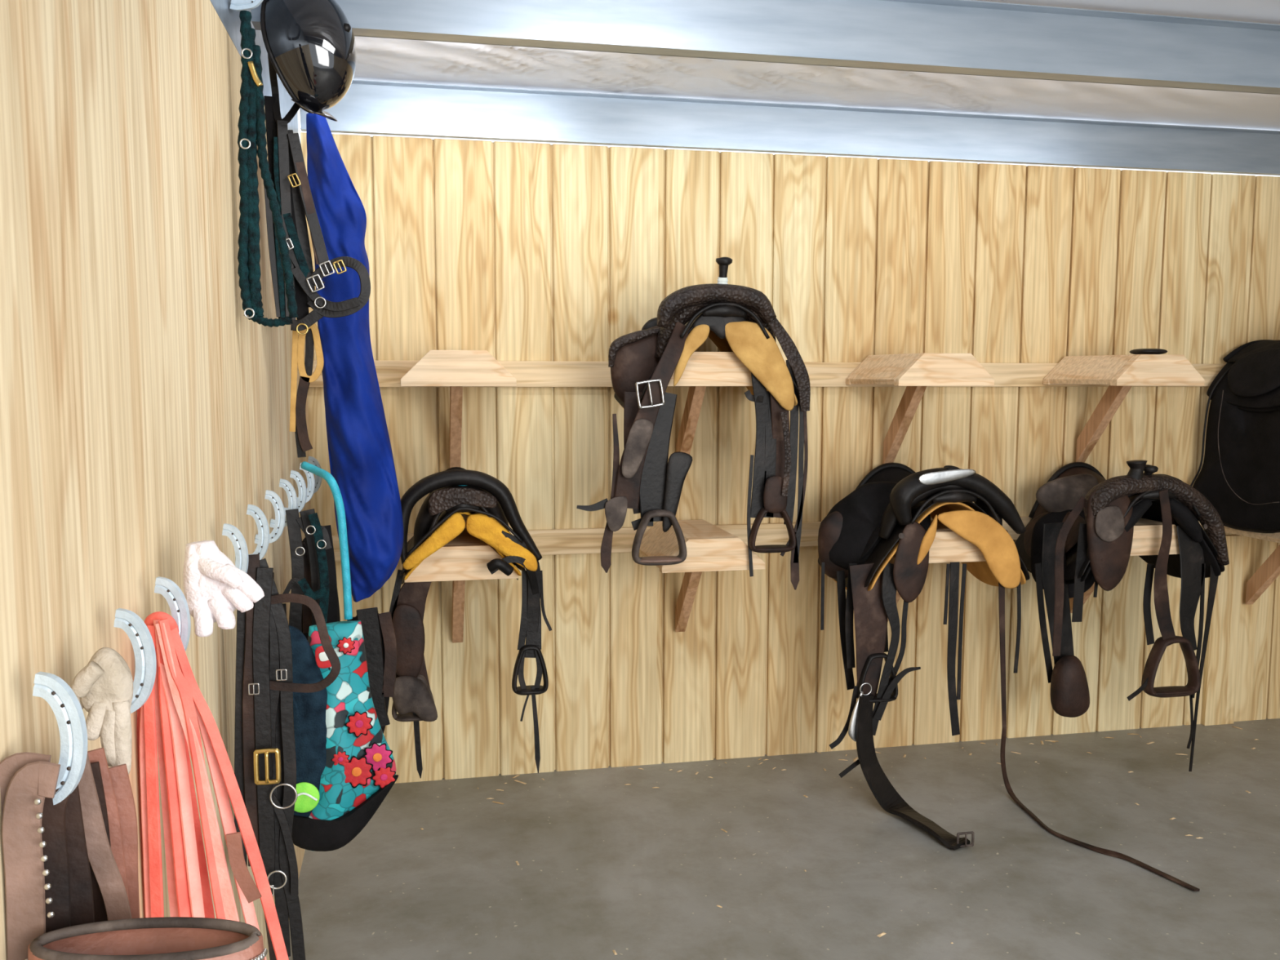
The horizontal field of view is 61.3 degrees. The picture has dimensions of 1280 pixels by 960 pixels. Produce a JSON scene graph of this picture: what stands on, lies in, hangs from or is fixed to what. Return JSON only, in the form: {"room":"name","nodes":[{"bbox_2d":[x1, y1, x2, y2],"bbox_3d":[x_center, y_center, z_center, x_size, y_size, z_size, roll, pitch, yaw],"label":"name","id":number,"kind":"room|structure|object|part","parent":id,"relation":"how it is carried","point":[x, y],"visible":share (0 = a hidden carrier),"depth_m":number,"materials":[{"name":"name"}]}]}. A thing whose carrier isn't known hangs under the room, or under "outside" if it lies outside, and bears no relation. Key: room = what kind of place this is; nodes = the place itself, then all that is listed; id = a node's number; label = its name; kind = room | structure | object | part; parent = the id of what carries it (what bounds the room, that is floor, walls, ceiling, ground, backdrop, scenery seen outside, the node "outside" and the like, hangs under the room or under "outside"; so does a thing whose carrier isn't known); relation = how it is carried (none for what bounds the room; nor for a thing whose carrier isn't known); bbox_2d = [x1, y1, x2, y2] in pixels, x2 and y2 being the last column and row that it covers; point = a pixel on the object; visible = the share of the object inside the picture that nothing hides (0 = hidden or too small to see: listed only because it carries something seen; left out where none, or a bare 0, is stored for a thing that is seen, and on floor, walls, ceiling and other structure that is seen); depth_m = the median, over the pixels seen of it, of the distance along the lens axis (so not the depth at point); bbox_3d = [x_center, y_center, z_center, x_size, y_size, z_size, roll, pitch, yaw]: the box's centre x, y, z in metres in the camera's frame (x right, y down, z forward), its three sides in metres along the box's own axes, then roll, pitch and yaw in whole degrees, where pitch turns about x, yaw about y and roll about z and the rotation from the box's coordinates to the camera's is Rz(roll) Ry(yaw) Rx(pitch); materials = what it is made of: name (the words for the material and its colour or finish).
{"room":"farm building","nodes":[
{"label":"farm building","id":0,"kind":"room"},
{"bbox_2d":[0,0,311,959],"bbox_3d":[-0.529,0.314,0.792,0.020,2.140,6.020,-1,6,-12],"label":"wall","id":1,"kind":"structure","parent":0,"point":[143,415],"depth_m":1.33,"materials":[{"name":"brown wood"}]},
{"bbox_2d":[32,671,87,804],"bbox_3d":[-0.518,0.227,0.943,0.068,0.121,0.009,0,6,0],"label":"hook","id":2,"kind":"object","parent":1,"relation":"attached to","point":[68,711],"visible":0.84,"depth_m":0.94,"materials":[{"name":"metal"}]},
{"bbox_2d":[0,747,139,959],"bbox_3d":[-0.510,0.352,0.978,0.062,0.246,0.139,3,6,26],"label":"leather chaps","id":3,"kind":"object","parent":2,"relation":"hanging from","point":[72,861],"visible":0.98,"depth_m":0.95,"materials":[{"name":"leather"}]},
{"bbox_2d":[70,647,133,774],"bbox_3d":[-0.527,0.228,1.055,0.060,0.128,0.043,-3,7,-31],"label":"glove","id":4,"kind":"object","parent":1,"relation":"hanging from","point":[104,687],"visible":0.82,"depth_m":1.05,"materials":[{"name":"fabric"}]},
{"bbox_2d":[113,608,156,713],"bbox_3d":[-0.571,0.202,1.196,0.068,0.121,0.009,0,6,0],"label":"hook","id":5,"kind":"object","parent":1,"relation":"attached to","point":[140,636],"visible":0.76,"depth_m":1.19,"materials":[{"name":"metal"}]},
{"bbox_2d":[25,916,267,959],"bbox_3d":[-0.423,0.439,0.934,0.196,0.107,0.077,-1,6,-12],"label":"bucket","id":6,"kind":"object","parent":1,"relation":"attached to","point":[162,938],"visible":1,"depth_m":0.95,"materials":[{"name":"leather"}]},
{"bbox_2d":[154,576,191,650],"bbox_3d":[-0.610,0.184,1.381,0.068,0.121,0.009,0,6,0],"label":"hook","id":7,"kind":"object","parent":1,"relation":"attached to","point":[169,589],"visible":0.48,"depth_m":1.38,"materials":[{"name":"metal"}]},
{"bbox_2d":[137,611,288,959],"bbox_3d":[-0.551,0.457,1.385,0.197,0.593,0.076,0,6,-2],"label":"bundle","id":8,"kind":"object","parent":7,"relation":"hanging from","point":[171,717],"visible":0.83,"depth_m":1.36,"materials":[{"name":"fabric"}]},
{"bbox_2d":[182,540,264,636],"bbox_3d":[-0.569,0.146,1.464,0.105,0.126,0.068,3,6,26],"label":"glove","id":9,"kind":"object","parent":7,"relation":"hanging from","point":[214,587],"visible":0.99,"depth_m":1.45,"materials":[{"name":"fabric"}]},
{"bbox_2d":[222,523,248,573],"bbox_3d":[-0.712,0.136,1.868,0.068,0.121,0.009,0,6,0],"label":"hook","id":10,"kind":"object","parent":1,"relation":"attached to","point":[239,544],"visible":0.68,"depth_m":1.86,"materials":[{"name":"metal"}]},
{"bbox_2d":[234,554,340,959],"bbox_3d":[-0.645,0.519,1.945,0.191,0.785,0.115,2,6,22],"label":"leather strap","id":11,"kind":"object","parent":10,"relation":"hanging from","point":[265,762],"visible":0.86,"depth_m":1.93,"materials":[{"name":"black leather"}]},
{"bbox_2d":[235,504,269,562],"bbox_3d":[-0.769,0.108,2.141,0.068,0.121,0.009,0,6,0],"label":"hook","id":12,"kind":"object","parent":1,"relation":"attached to","point":[256,513],"visible":0.79,"depth_m":2.14,"materials":[{"name":"metal"}]},
{"bbox_2d":[209,0,297,133],"bbox_3d":[-0.522,-0.888,0.649,0.020,0.279,5.970,-1,6,-12],"label":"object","id":13,"kind":"object","parent":1,"relation":"attached to","point":[230,19],"visible":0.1,"depth_m":2.69,"materials":[{"name":"metal"}]},
{"bbox_2d":[229,0,262,11],"bbox_3d":[-0.798,-1.031,2.205,0.080,0.141,0.009,0,6,0],"label":"hook","id":14,"kind":"object","parent":13,"relation":"attached to","point":[236,5],"visible":0.98,"depth_m":2.21,"materials":[{"name":"metal"}]},
{"bbox_2d":[237,10,297,327],"bbox_3d":[-0.757,-0.621,2.179,0.115,0.620,0.028,-1,6,-12],"label":"halter","id":15,"kind":"object","parent":1,"relation":"hanging from","point":[251,125],"visible":1,"depth_m":2.17,"materials":[{"name":"green fabric"}]},
{"bbox_2d":[254,489,284,543],"bbox_3d":[-0.824,0.083,2.404,0.068,0.121,0.009,0,6,0],"label":"hook","id":16,"kind":"object","parent":1,"relation":"attached to","point":[277,504],"visible":0.84,"depth_m":2.40,"materials":[{"name":"metal"}]},
{"bbox_2d":[269,478,297,527],"bbox_3d":[-0.877,0.057,2.657,0.068,0.121,0.009,0,6,0],"label":"hook","id":17,"kind":"object","parent":1,"relation":"attached to","point":[285,484],"visible":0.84,"depth_m":2.65,"materials":[{"name":"metal"}]},
{"bbox_2d":[282,508,340,639],"bbox_3d":[-0.821,0.283,2.716,0.113,0.436,0.302,-1,6,-12],"label":"halter","id":18,"kind":"object","parent":17,"relation":"hanging from","point":[313,571],"visible":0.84,"depth_m":2.65,"materials":[{"name":"black leather"}]},
{"bbox_2d":[284,470,306,515],"bbox_3d":[-0.926,0.034,2.891,0.068,0.121,0.009,0,6,0],"label":"hook","id":19,"kind":"object","parent":1,"relation":"attached to","point":[300,482],"visible":0.79,"depth_m":2.89,"materials":[{"name":"metal"}]},
{"bbox_2d":[297,462,315,502],"bbox_3d":[-0.978,0.010,3.134,0.068,0.121,0.009,0,6,0],"label":"hook","id":20,"kind":"object","parent":1,"relation":"attached to","point":[310,477],"visible":0.59,"depth_m":3.13,"materials":[{"name":"metal"}]},
{"bbox_2d":[306,456,322,493],"bbox_3d":[-1.029,-0.014,3.378,0.068,0.121,0.009,0,6,0],"label":"hook","id":21,"kind":"object","parent":1,"relation":"attached to","point":[313,460],"visible":0.58,"depth_m":3.38,"materials":[{"name":"metal"}]},
{"bbox_2d":[264,95,370,334],"bbox_3d":[-0.760,-0.618,2.546,0.237,0.551,0.062,-1,6,-12],"label":"halter","id":22,"kind":"object","parent":1,"relation":"hanging from","point":[286,167],"visible":0.88,"depth_m":2.54,"materials":[{"name":"black leather"}]},
{"bbox_2d":[289,323,324,457],"bbox_3d":[-0.810,-0.219,2.626,0.084,0.330,0.014,-1,6,-12],"label":"noseband","id":23,"kind":"object","parent":22,"relation":"hanging from","point":[298,424],"visible":0.91,"depth_m":2.62,"materials":[{"name":"leather"}]},
{"bbox_2d":[306,112,403,602],"bbox_3d":[-0.818,-0.364,3.119,0.245,1.442,0.241,-1,6,-12],"label":"blanket","id":24,"kind":"object","parent":1,"relation":"hanging from","point":[361,458],"visible":0.8,"depth_m":3.05,"materials":[{"name":"fabric"}]},
{"bbox_2d":[288,620,398,851],"bbox_3d":[-0.667,0.565,2.415,0.247,0.521,0.184,-1,6,-12],"label":"tote bag","id":25,"kind":"object","parent":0,"point":[346,765],"visible":0.99,"depth_m":2.35,"materials":[{"name":"fabric"}]},
{"bbox_2d":[293,782,319,813],"bbox_3d":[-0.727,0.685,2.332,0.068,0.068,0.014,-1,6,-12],"label":"tennis ball","id":26,"kind":"object","parent":25,"relation":"attached to","point":[308,801],"depth_m":2.33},
{"bbox_3d":[-0.720,0.533,2.349,0.114,0.446,0.055,-1,6,-12],"label":"denim panel","id":27,"kind":"part","parent":25,"relation":"part of","materials":[{"name":"blue fabric"}]},
{"bbox_2d":[300,461,352,619],"bbox_3d":[-0.703,0.134,2.401,0.134,0.346,0.038,3,6,29],"label":"strap","id":28,"kind":"object","parent":25,"relation":"attached to","point":[342,529],"visible":1,"depth_m":2.38,"materials":[{"name":"teal fabric"}]},
{"bbox_2d":[332,751,348,765],"bbox_3d":[-0.649,0.605,2.342,0.036,0.035,0.004,-1,6,-12],"label":"flower","id":29,"kind":"object","parent":25,"relation":"on","point":[339,758],"depth_m":2.34,"materials":[{"name":"red fabric"}]},
{"bbox_2d":[337,637,354,653],"bbox_3d":[-0.637,0.359,2.342,0.035,0.036,0.004,-1,6,-12],"label":"flower","id":30,"kind":"object","parent":25,"relation":"on","point":[344,646],"depth_m":2.34,"materials":[{"name":"red fabric"}]},
{"bbox_2d":[344,757,371,786],"bbox_3d":[-0.617,0.635,2.351,0.066,0.066,0.004,-1,6,-12],"label":"flower","id":31,"kind":"object","parent":25,"relation":"on","point":[357,770],"depth_m":2.35,"materials":[{"name":"red fabric"}]},
{"bbox_2d":[346,712,371,736],"bbox_3d":[-0.611,0.531,2.348,0.054,0.054,0.004,-1,6,-12],"label":"flower","id":32,"kind":"object","parent":25,"relation":"on","point":[357,724],"depth_m":2.35,"materials":[{"name":"red fabric"}]},
{"bbox_2d":[346,607,396,733],"bbox_3d":[-0.660,0.477,2.670,0.122,0.351,0.108,-1,6,-12],"label":"strap","id":33,"kind":"object","parent":25,"relation":"attached to","point":[378,629],"visible":0.74,"depth_m":2.62,"materials":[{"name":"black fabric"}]},
{"bbox_2d":[365,743,391,771],"bbox_3d":[-0.577,0.609,2.372,0.062,0.063,0.004,-1,6,-12],"label":"flower","id":34,"kind":"object","parent":25,"relation":"on","point":[377,757],"depth_m":2.37,"materials":[{"name":"pink fabric"}]},
{"bbox_2d":[372,767,395,787],"bbox_3d":[-0.564,0.654,2.379,0.048,0.050,0.004,-1,6,-12],"label":"flower","id":35,"kind":"object","parent":25,"relation":"on","point":[382,777],"depth_m":2.38,"materials":[{"name":"red fabric"}]},
{"bbox_2d":[288,718,1279,959],"bbox_3d":[2.260,1.347,1.520,5.900,0.050,6.100,-1,6,-12],"label":"floor","id":36,"kind":"structure","parent":0,"point":[637,870],"depth_m":3.27,"materials":[{"name":"concrete"}]},
{"bbox_2d":[420,726,1257,955],"bbox_3d":[1.819,1.150,3.229,4.846,0.003,2.339,-1,6,-12],"label":"wood shavings","id":37,"kind":"object","parent":36,"relation":"on","point":[1042,742],"visible":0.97,"depth_m":3.96,"materials":[{"name":"brown wood"}]},
{"bbox_2d":[300,132,1279,783],"bbox_3d":[1.657,-0.086,4.293,5.700,2.255,0.024,-1,6,-12],"label":"wall","id":38,"kind":"structure","parent":0,"point":[508,251],"depth_m":4.04,"materials":[{"name":"brown wood"}]},
{"bbox_2d":[400,350,516,467],"bbox_3d":[-0.599,-0.209,3.535,0.350,0.419,0.454,-1,6,-12],"label":"rack","id":39,"kind":"object","parent":38,"relation":"attached to","point":[455,369],"visible":0.99,"depth_m":3.31,"materials":[{"name":"brown wood"}]},
{"bbox_2d":[404,525,518,642],"bbox_3d":[-0.600,0.391,3.594,0.350,0.417,0.454,-1,6,-12],"label":"rack","id":40,"kind":"object","parent":38,"relation":"attached to","point":[466,557],"visible":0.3,"depth_m":3.37,"materials":[{"name":"brown wood"}]},
{"bbox_2d":[389,466,551,777],"bbox_3d":[-0.571,0.444,3.540,0.524,0.999,0.557,-1,6,-12],"label":"saddle","id":41,"kind":"object","parent":40,"relation":"on","point":[489,504],"visible":0.94,"depth_m":3.33,"materials":[{"name":"black leather"}]},
{"bbox_2d":[639,519,764,631],"bbox_3d":[0.195,0.376,3.760,0.350,0.417,0.454,-1,6,-12],"label":"rack","id":42,"kind":"object","parent":38,"relation":"attached to","point":[709,548],"visible":0.88,"depth_m":3.56,"materials":[{"name":"brown wood"}]},
{"bbox_2d":[667,351,752,454],"bbox_3d":[0.197,-0.224,3.700,0.350,0.419,0.454,-1,6,-12],"label":"rack","id":43,"kind":"object","parent":38,"relation":"attached to","point":[702,370],"visible":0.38,"depth_m":3.47,"materials":[{"name":"brown wood"}]},
{"bbox_2d":[576,257,810,590],"bbox_3d":[0.128,-0.184,3.635,0.783,1.074,0.560,-1,6,-12],"label":"saddle","id":44,"kind":"object","parent":43,"relation":"on","point":[741,320],"visible":0.99,"depth_m":3.43,"materials":[{"name":"black leather"}]},
{"bbox_2d":[309,360,1225,386],"bbox_3d":[1.663,-0.412,4.236,5.700,0.091,0.023,-1,6,-12],"label":"wooden rail","id":45,"kind":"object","parent":38,"relation":"attached to","point":[389,373],"depth_m":3.86,"materials":[{"name":"brown wood"}]},
{"bbox_2d":[332,515,1203,561],"bbox_3d":[1.662,0.186,4.295,5.700,0.090,0.023,-1,6,-12],"label":"wooden rail","id":46,"kind":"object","parent":38,"relation":"attached to","point":[577,540],"depth_m":3.92,"materials":[{"name":"brown wood"}]},
{"bbox_2d":[299,80,1279,175],"bbox_3d":[1.671,-1.286,4.130,5.696,0.159,0.063,-1,6,-12],"label":"metal beam","id":47,"kind":"structure","parent":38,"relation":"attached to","point":[367,107],"depth_m":3.90,"materials":[{"name":"metal"}]},
{"bbox_2d":[845,352,994,464],"bbox_3d":[0.986,-0.239,3.865,0.350,0.419,0.454,-1,6,-12],"label":"rack","id":48,"kind":"object","parent":38,"relation":"attached to","point":[916,371],"visible":1,"depth_m":3.67,"materials":[{"name":"brown wood"}]},
{"bbox_2d":[887,520,986,622],"bbox_3d":[0.984,0.361,3.924,0.350,0.417,0.454,-1,6,-12],"label":"rack","id":49,"kind":"object","parent":38,"relation":"attached to","point":[947,546],"visible":0.14,"depth_m":3.70,"materials":[{"name":"brown wood"}]},
{"bbox_2d":[817,462,1199,891],"bbox_3d":[1.072,0.545,3.535,0.796,1.162,1.251,-1,6,-12],"label":"saddle","id":50,"kind":"object","parent":49,"relation":"on","point":[890,511],"visible":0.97,"depth_m":3.64,"materials":[{"name":"black leather"}]},
{"bbox_3d":[0.820,0.175,3.775,0.375,0.334,0.127,2,6,15],"label":"padded seat","id":51,"kind":"part","parent":50,"relation":"part of","materials":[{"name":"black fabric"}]},
{"bbox_3d":[0.995,0.079,3.896,0.433,0.213,0.409,-1,6,-12],"label":"seat","id":52,"kind":"part","parent":50,"relation":"part of","materials":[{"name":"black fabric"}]},
{"bbox_3d":[1.015,-0.010,3.568,0.205,0.051,0.008,-1,6,-12],"label":"horn cap plate","id":53,"kind":"part","parent":50,"relation":"part of","materials":[{"name":"silver metal"}]},
{"bbox_2d":[1043,354,1204,462],"bbox_3d":[1.785,-0.254,4.031,0.350,0.419,0.454,-1,6,-12],"label":"rack","id":54,"kind":"object","parent":38,"relation":"attached to","point":[1122,372],"visible":1,"depth_m":3.90,"materials":[{"name":"brown wood"}]},
{"bbox_2d":[1129,348,1167,354],"bbox_3d":[1.810,-0.458,3.854,0.107,0.022,0.124,-1,6,-12],"label":"pad","id":55,"kind":"object","parent":54,"relation":"on","point":[1139,351],"visible":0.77,"depth_m":3.81,"materials":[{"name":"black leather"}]},
{"bbox_2d":[1070,518,1179,613],"bbox_3d":[1.784,0.347,4.090,0.350,0.417,0.454,-1,6,-12],"label":"rack","id":56,"kind":"object","parent":38,"relation":"attached to","point":[1147,533],"visible":0.09,"depth_m":3.85,"materials":[{"name":"brown wood"}]},
{"bbox_2d":[1014,460,1229,771],"bbox_3d":[1.725,0.481,4.039,0.690,1.149,0.531,-1,6,-12],"label":"saddle","id":57,"kind":"object","parent":56,"relation":"on","point":[1078,535],"visible":0.97,"depth_m":3.85,"materials":[{"name":"black leather"}]},
{"bbox_3d":[1.760,0.069,4.056,0.417,0.202,0.409,-1,6,-12],"label":"seat","id":58,"kind":"part","parent":57,"relation":"part of","materials":[{"name":"brown leather"}]},
{"bbox_3d":[1.618,0.152,3.721,0.114,0.126,0.014,-1,6,-12],"label":"worn panel","id":59,"kind":"part","parent":57,"relation":"part of","materials":[{"name":"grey leather"}]},
{"bbox_2d":[1200,534,1244,725],"bbox_3d":[2.425,0.627,4.498,0.140,0.800,0.025,-1,6,-12],"label":"plank","id":60,"kind":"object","parent":38,"relation":"attached to","point":[1220,663],"depth_m":4.49,"materials":[{"name":"brown wood"}]},
{"bbox_2d":[1223,525,1279,604],"bbox_3d":[2.580,0.332,4.255,0.350,0.417,0.454,-1,6,-12],"label":"rack","id":61,"kind":"object","parent":38,"relation":"attached to","point":[1268,571],"visible":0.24,"depth_m":4.37,"materials":[{"name":"brown wood"}]},
{"bbox_2d":[352,0,1279,130],"bbox_3d":[2.266,-1.100,1.279,5.911,0.062,6.113,-1,6,-12],"label":"ceiling","id":62,"kind":"structure","parent":0,"point":[378,59],"depth_m":3.58,"materials":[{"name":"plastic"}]},
{"bbox_2d":[250,0,1279,94],"bbox_3d":[1.895,-1.182,3.059,5.696,0.156,0.105,-1,6,-12],"label":"metal beam","id":63,"kind":"structure","parent":62,"relation":"attached to","point":[953,37],"depth_m":2.79,"materials":[{"name":"metal"}]},
{"bbox_2d":[260,0,356,123],"bbox_3d":[-0.757,-0.979,2.485,0.205,0.317,0.216,-1,6,-12],"label":"helmet","id":64,"kind":"object","parent":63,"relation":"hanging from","point":[310,45],"visible":1,"depth_m":2.41,"materials":[{"name":"black plastic"}]},
{"bbox_3d":[-0.799,-0.986,2.493,0.086,0.275,0.207,2,6,16],"label":"rim trim","id":65,"kind":"part","parent":64,"relation":"part of","materials":[{"name":"black plastic"}]},
{"bbox_3d":[2.581,-0.268,4.196,0.350,0.419,0.454,-1,6,-12],"label":"rack","id":66,"kind":"object","parent":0,"visible":0},
{"bbox_2d":[1190,339,1279,533],"bbox_3d":[2.569,-0.212,4.131,0.611,0.809,0.584,-1,6,-12],"label":"saddle","id":67,"kind":"object","parent":66,"relation":"on","point":[1239,474],"visible":0.97,"depth_m":4.15,"materials":[{"name":"black leather"}]},
{"bbox_3d":[2.583,-0.504,4.167,0.408,0.099,0.438,-1,6,-12],"label":"seat","id":68,"kind":"part","parent":67,"relation":"part of","materials":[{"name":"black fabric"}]}
]}

